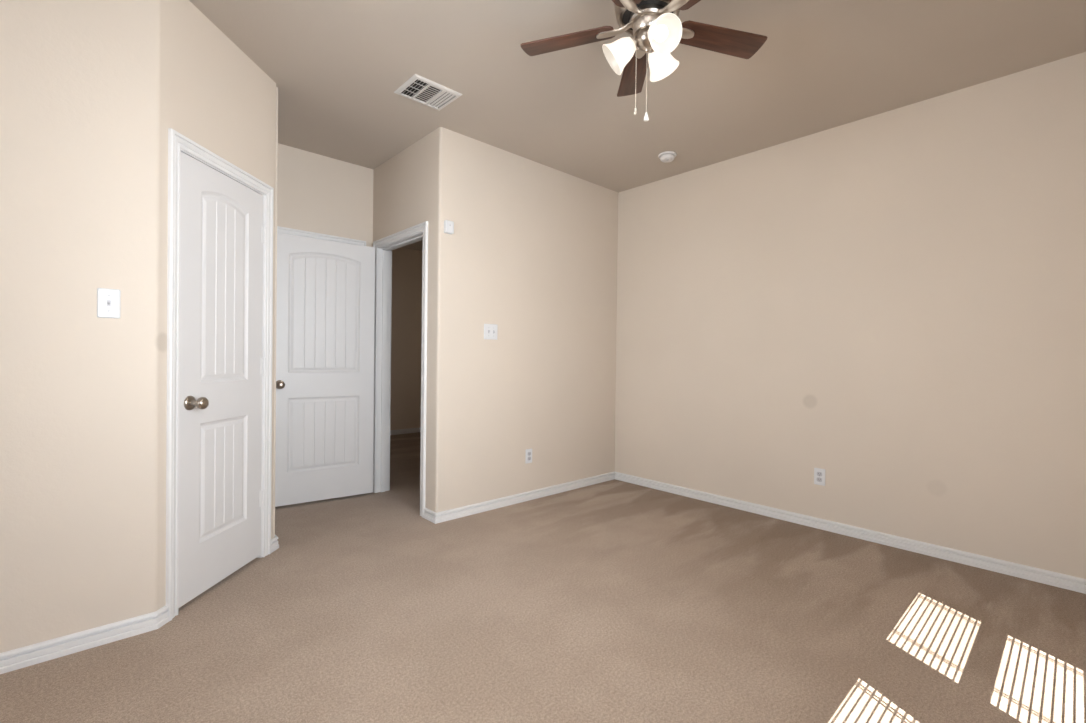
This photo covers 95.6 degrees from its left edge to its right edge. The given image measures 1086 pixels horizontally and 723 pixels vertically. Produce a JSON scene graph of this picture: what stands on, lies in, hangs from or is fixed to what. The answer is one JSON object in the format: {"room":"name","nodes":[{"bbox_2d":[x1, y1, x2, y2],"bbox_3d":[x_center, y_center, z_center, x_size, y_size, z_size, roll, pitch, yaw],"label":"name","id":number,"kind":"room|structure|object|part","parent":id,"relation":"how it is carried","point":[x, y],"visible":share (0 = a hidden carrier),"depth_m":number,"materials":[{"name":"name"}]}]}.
{"room":"empty bedroom","nodes":[
{"label":"empty bedroom","id":0,"kind":"room"},
{"bbox_2d":[0,0,160,652],"bbox_3d":[-2.112,-0.253,1.681,1.263,2.743,0.115,0,1,-43],"label":"wall","id":1,"kind":"structure","parent":0,"point":[80,80],"depth_m":1.90,"materials":[{"name":"paint"}]},
{"bbox_2d":[0,605,168,673],"bbox_3d":[-2.081,1.085,1.671,1.303,0.070,0.054,0,1,-43],"label":"baseboard","id":2,"kind":"structure","parent":1,"relation":"attached to","point":[33,654],"depth_m":1.91,"materials":[{"name":"white wood"}]},
{"bbox_2d":[97,288,120,318],"bbox_3d":[-1.720,-0.231,1.951,0.070,0.116,0.019,0,1,-43],"label":"light switch","id":3,"kind":"object","parent":1,"relation":"attached to","point":[108,300],"visible":1,"depth_m":1.95,"materials":[{"name":"white plastic"}]},
{"bbox_2d":[158,0,275,609],"bbox_3d":[-1.653,-0.254,2.493,0.115,2.743,0.838,1,1,2],"label":"wall","id":4,"kind":"structure","parent":0,"point":[213,94],"depth_m":2.31,"materials":[{"name":"paint"}]},
{"bbox_2d":[166,128,273,620],"bbox_3d":[-1.658,0.058,2.486,0.151,2.119,0.740,1,1,2],"label":"door frame","id":5,"kind":"structure","parent":4,"relation":"attached to","point":[178,143],"depth_m":2.16,"materials":[{"name":"white wood"}]},
{"bbox_2d":[178,152,265,607],"bbox_3d":[-1.579,0.084,2.488,0.116,2.031,0.614,1,1,2],"label":"door","id":6,"kind":"structure","parent":4,"relation":"in","point":[223,233],"depth_m":2.44,"materials":[{"name":"white wood"}]},
{"bbox_3d":[-1.561,0.190,2.242,0.057,0.057,0.057,1,1,2],"label":"knob","id":7,"kind":"part","parent":6,"relation":"part of","materials":[{"name":"silver metal"}]},
{"bbox_2d":[273,87,277,537],"bbox_3d":[-1.922,-0.264,3.213,0.115,2.743,0.852,0,1,-43],"label":"wall","id":8,"kind":"structure","parent":0,"point":[276,180],"depth_m":2.94,"materials":[{"name":"paint"}]},
{"bbox_2d":[271,535,278,552],"bbox_3d":[-1.881,1.073,3.221,0.069,0.070,0.936,0,1,-43],"label":"baseboard","id":9,"kind":"structure","parent":8,"relation":"attached to","point":[274,542],"depth_m":2.91,"materials":[{"name":"white wood"}]},
{"bbox_2d":[277,143,372,246],"bbox_3d":[-2.584,-0.272,3.261,2.936,2.743,0.115,0,1,-43],"label":"wall","id":10,"kind":"structure","parent":0,"point":[316,193],"depth_m":3.93,"materials":[{"name":"paint"}]},
{"bbox_2d":[277,226,365,245],"bbox_3d":[-1.865,0.043,3.928,0.849,2.119,0.151,0,1,-43],"label":"door frame","id":11,"kind":"structure","parent":10,"relation":"attached to","point":[280,230],"depth_m":3.88,"materials":[{"name":"white wood"}]},
{"bbox_2d":[275,234,374,506],"bbox_3d":[-1.695,0.071,3.841,0.757,2.031,0.116,0,1,-36],"label":"door","id":12,"kind":"structure","parent":10,"relation":"in","point":[325,318],"depth_m":3.85,"materials":[{"name":"white wood"}]},
{"bbox_3d":[-1.938,0.173,3.633,0.057,0.057,0.059,0,1,-43],"label":"knob","id":13,"kind":"part","parent":12,"relation":"part of","materials":[{"name":"silver metal"}]},
{"bbox_2d":[373,131,433,509],"bbox_3d":[-1.120,-0.260,3.923,0.115,2.743,1.121,0,1,-43],"label":"wall","id":14,"kind":"structure","parent":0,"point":[403,184],"depth_m":3.68,"materials":[{"name":"paint"}]},
{"bbox_2d":[373,221,427,517],"bbox_3d":[-1.092,0.052,3.892,0.151,2.119,0.893,0,1,-43],"label":"door frame","id":15,"kind":"structure","parent":14,"relation":"attached to","point":[384,246],"depth_m":4.14,"materials":[{"name":"white wood"}]},
{"bbox_2d":[390,247,421,429],"bbox_3d":[-2.257,-0.303,7.166,2.829,2.743,0.115,0,1,-43],"label":"wall","id":16,"kind":"structure","parent":0,"point":[406,312],"depth_m":7.30,"materials":[{"name":"paint"}]},
{"bbox_2d":[390,427,420,434],"bbox_3d":[-2.187,1.035,7.168,2.714,0.070,0.016,0,1,-43],"label":"baseboard","id":17,"kind":"structure","parent":16,"relation":"attached to","point":[410,430],"depth_m":7.30,"materials":[{"name":"wood"}]},
{"bbox_2d":[430,127,617,512],"bbox_3d":[-0.050,-0.249,4.108,1.941,2.743,0.115,0,1,-43],"label":"wall","id":18,"kind":"structure","parent":0,"point":[531,252],"depth_m":3.89,"materials":[{"name":"paint"}]},
{"bbox_2d":[444,220,453,233],"bbox_3d":[-0.656,-0.939,3.441,0.068,0.088,0.028,0,1,-43],"label":"wall sensor","id":19,"kind":"object","parent":18,"relation":"attached to","point":[448,225],"visible":1,"depth_m":3.43,"materials":[{"name":"white plastic"}]},
{"bbox_2d":[484,324,497,339],"bbox_3d":[-0.389,-0.224,3.707,0.124,0.116,0.019,0,1,-43],"label":"light switch","id":20,"kind":"object","parent":18,"relation":"attached to","point":[490,330],"visible":1,"depth_m":3.70,"materials":[{"name":"white plastic"}]},
{"bbox_2d":[423,471,614,523],"bbox_3d":[-0.080,1.087,4.122,1.958,0.070,0.170,0,1,-43],"label":"baseboard","id":21,"kind":"structure","parent":18,"relation":"attached to","point":[455,513],"depth_m":3.85,"materials":[{"name":"white wood"}]},
{"bbox_2d":[525,449,531,463],"bbox_3d":[-0.113,0.766,3.987,0.070,0.114,0.010,0,1,-43],"label":"wall outlet","id":22,"kind":"object","parent":18,"relation":"attached to","point":[528,457],"visible":1,"depth_m":3.98,"materials":[{"name":"white plastic"}]},
{"bbox_2d":[0,432,1085,722],"bbox_3d":[-0.788,1.179,3.476,5.880,0.120,7.580,0,1,-43],"label":"floor","id":23,"kind":"structure","parent":0,"point":[611,601],"depth_m":2.09,"materials":[{"name":"beige carpet"}]},
{"bbox_2d":[189,0,1085,250],"bbox_3d":[-0.753,-1.683,3.451,5.880,0.120,7.580,0,1,-43],"label":"ceiling","id":24,"kind":"structure","parent":0,"point":[337,67],"depth_m":2.70,"materials":[{"name":"paint"}]},
{"bbox_2d":[394,74,461,110],"bbox_3d":[-0.692,-1.613,2.969,0.312,0.011,0.266,0,1,-43],"label":"ceiling vent","id":25,"kind":"object","parent":24,"relation":"in","point":[419,89],"visible":1,"depth_m":2.96,"materials":[{"name":"white metal"}]},
{"bbox_2d":[521,0,767,121],"bbox_3d":[0.421,-1.285,1.961,1.034,0.622,1.032,0,1,-43],"label":"ceiling fan","id":26,"kind":"object","parent":24,"relation":"hanging from","point":[655,26],"visible":1,"depth_m":2.03,"materials":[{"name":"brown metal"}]},
{"bbox_3d":[0.105,-1.367,2.100,0.402,0.006,0.126,1,11,20],"label":"blade","id":27,"kind":"part","parent":26,"relation":"part of","materials":[{"name":"brown wood"}]},
{"bbox_3d":[0.301,-1.249,2.007,0.130,0.136,0.140,0,1,-43],"label":"lamp shade","id":28,"kind":"part","parent":26,"relation":"part of","materials":[{"name":"white glass"}]},
{"bbox_3d":[0.215,-1.362,1.721,0.126,0.006,0.403,14,8,37],"label":"blade","id":29,"kind":"part","parent":26,"relation":"part of","materials":[{"name":"brown wood"}]},
{"bbox_3d":[0.433,-1.365,2.322,0.126,0.006,0.403,-9,0,2],"label":"blade","id":30,"kind":"part","parent":26,"relation":"part of","materials":[{"name":"brown wood"}]},
{"bbox_2d":[629,34,638,49],"bbox_3d":[0.364,-1.292,1.996,0.058,0.056,0.056,0,1,-43],"label":"socket","id":31,"kind":"object","parent":26,"relation":"attached to","point":[633,40],"depth_m":1.97,"materials":[{"name":"silver metal"}]},
{"bbox_3d":[0.419,-1.128,1.988,0.003,0.242,0.003,1,1,-13],"label":"pull chain","id":32,"kind":"part","parent":26,"relation":"part of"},
{"bbox_3d":[0.417,-0.992,1.989,0.021,0.035,0.021,0,1,-43],"label":"chain pull","id":33,"kind":"part","parent":26,"relation":"part of","materials":[{"name":"white plastic"}]},
{"bbox_2d":[623,0,672,29],"bbox_3d":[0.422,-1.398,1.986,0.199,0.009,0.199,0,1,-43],"label":"motor housing","id":34,"kind":"object","parent":26,"relation":"attached to","point":[627,14],"depth_m":1.92,"materials":[{"name":"silver metal"}]},
{"bbox_2d":[648,24,657,39],"bbox_3d":[0.434,-1.290,1.933,0.061,0.055,0.053,0,1,-43],"label":"socket","id":35,"kind":"object","parent":26,"relation":"attached to","point":[653,33],"depth_m":1.91,"materials":[{"name":"glass"}]},
{"bbox_3d":[0.445,-1.267,1.899,0.060,0.072,0.080,0,1,-43],"label":"bulb","id":36,"kind":"part","parent":26,"relation":"part of","materials":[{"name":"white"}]},
{"bbox_3d":[0.492,-1.248,2.070,0.141,0.136,0.132,0,1,-43],"label":"lamp shade","id":37,"kind":"part","parent":26,"relation":"part of","materials":[{"name":"white glass"}]},
{"bbox_3d":[0.446,-1.246,1.872,0.126,0.136,0.141,0,1,-43],"label":"lamp shade","id":38,"kind":"part","parent":26,"relation":"part of","materials":[{"name":"white glass"}]},
{"bbox_3d":[0.610,-1.357,1.708,0.126,0.006,0.403,13,-6,-34],"label":"blade","id":39,"kind":"part","parent":26,"relation":"part of","materials":[{"name":"brown wood"}]},
{"bbox_3d":[0.745,-1.359,2.079,0.402,0.006,0.126,1,-10,-16],"label":"blade","id":40,"kind":"part","parent":26,"relation":"part of","materials":[{"name":"brown wood"}]},
{"bbox_2d":[658,151,676,162],"bbox_3d":[0.967,-1.583,3.827,0.140,0.048,0.140,0,1,-43],"label":"smoke detector","id":41,"kind":"object","parent":24,"relation":"attached to","point":[668,156],"visible":1,"depth_m":3.79,"materials":[{"name":"plastic"}]},
{"bbox_2d":[615,52,1085,578],"bbox_3d":[1.985,-0.218,3.413,0.115,2.743,3.777,0,1,-43],"label":"wall","id":42,"kind":"structure","parent":0,"point":[891,304],"depth_m":3.11,"materials":[{"name":"paint"}]},
{"bbox_2d":[814,468,824,485],"bbox_3d":[1.910,0.796,3.399,0.010,0.114,0.070,0,1,-43],"label":"wall outlet","id":43,"kind":"object","parent":42,"relation":"attached to","point":[819,474],"visible":1,"depth_m":3.40,"materials":[{"name":"white plastic"}]},
{"bbox_2d":[615,472,1085,593],"bbox_3d":[1.906,1.118,3.396,0.016,0.070,3.589,0,1,-43],"label":"baseboard","id":44,"kind":"structure","parent":42,"relation":"attached to","point":[1073,583],"depth_m":3.11,"materials":[{"name":"white wood"}]}
]}

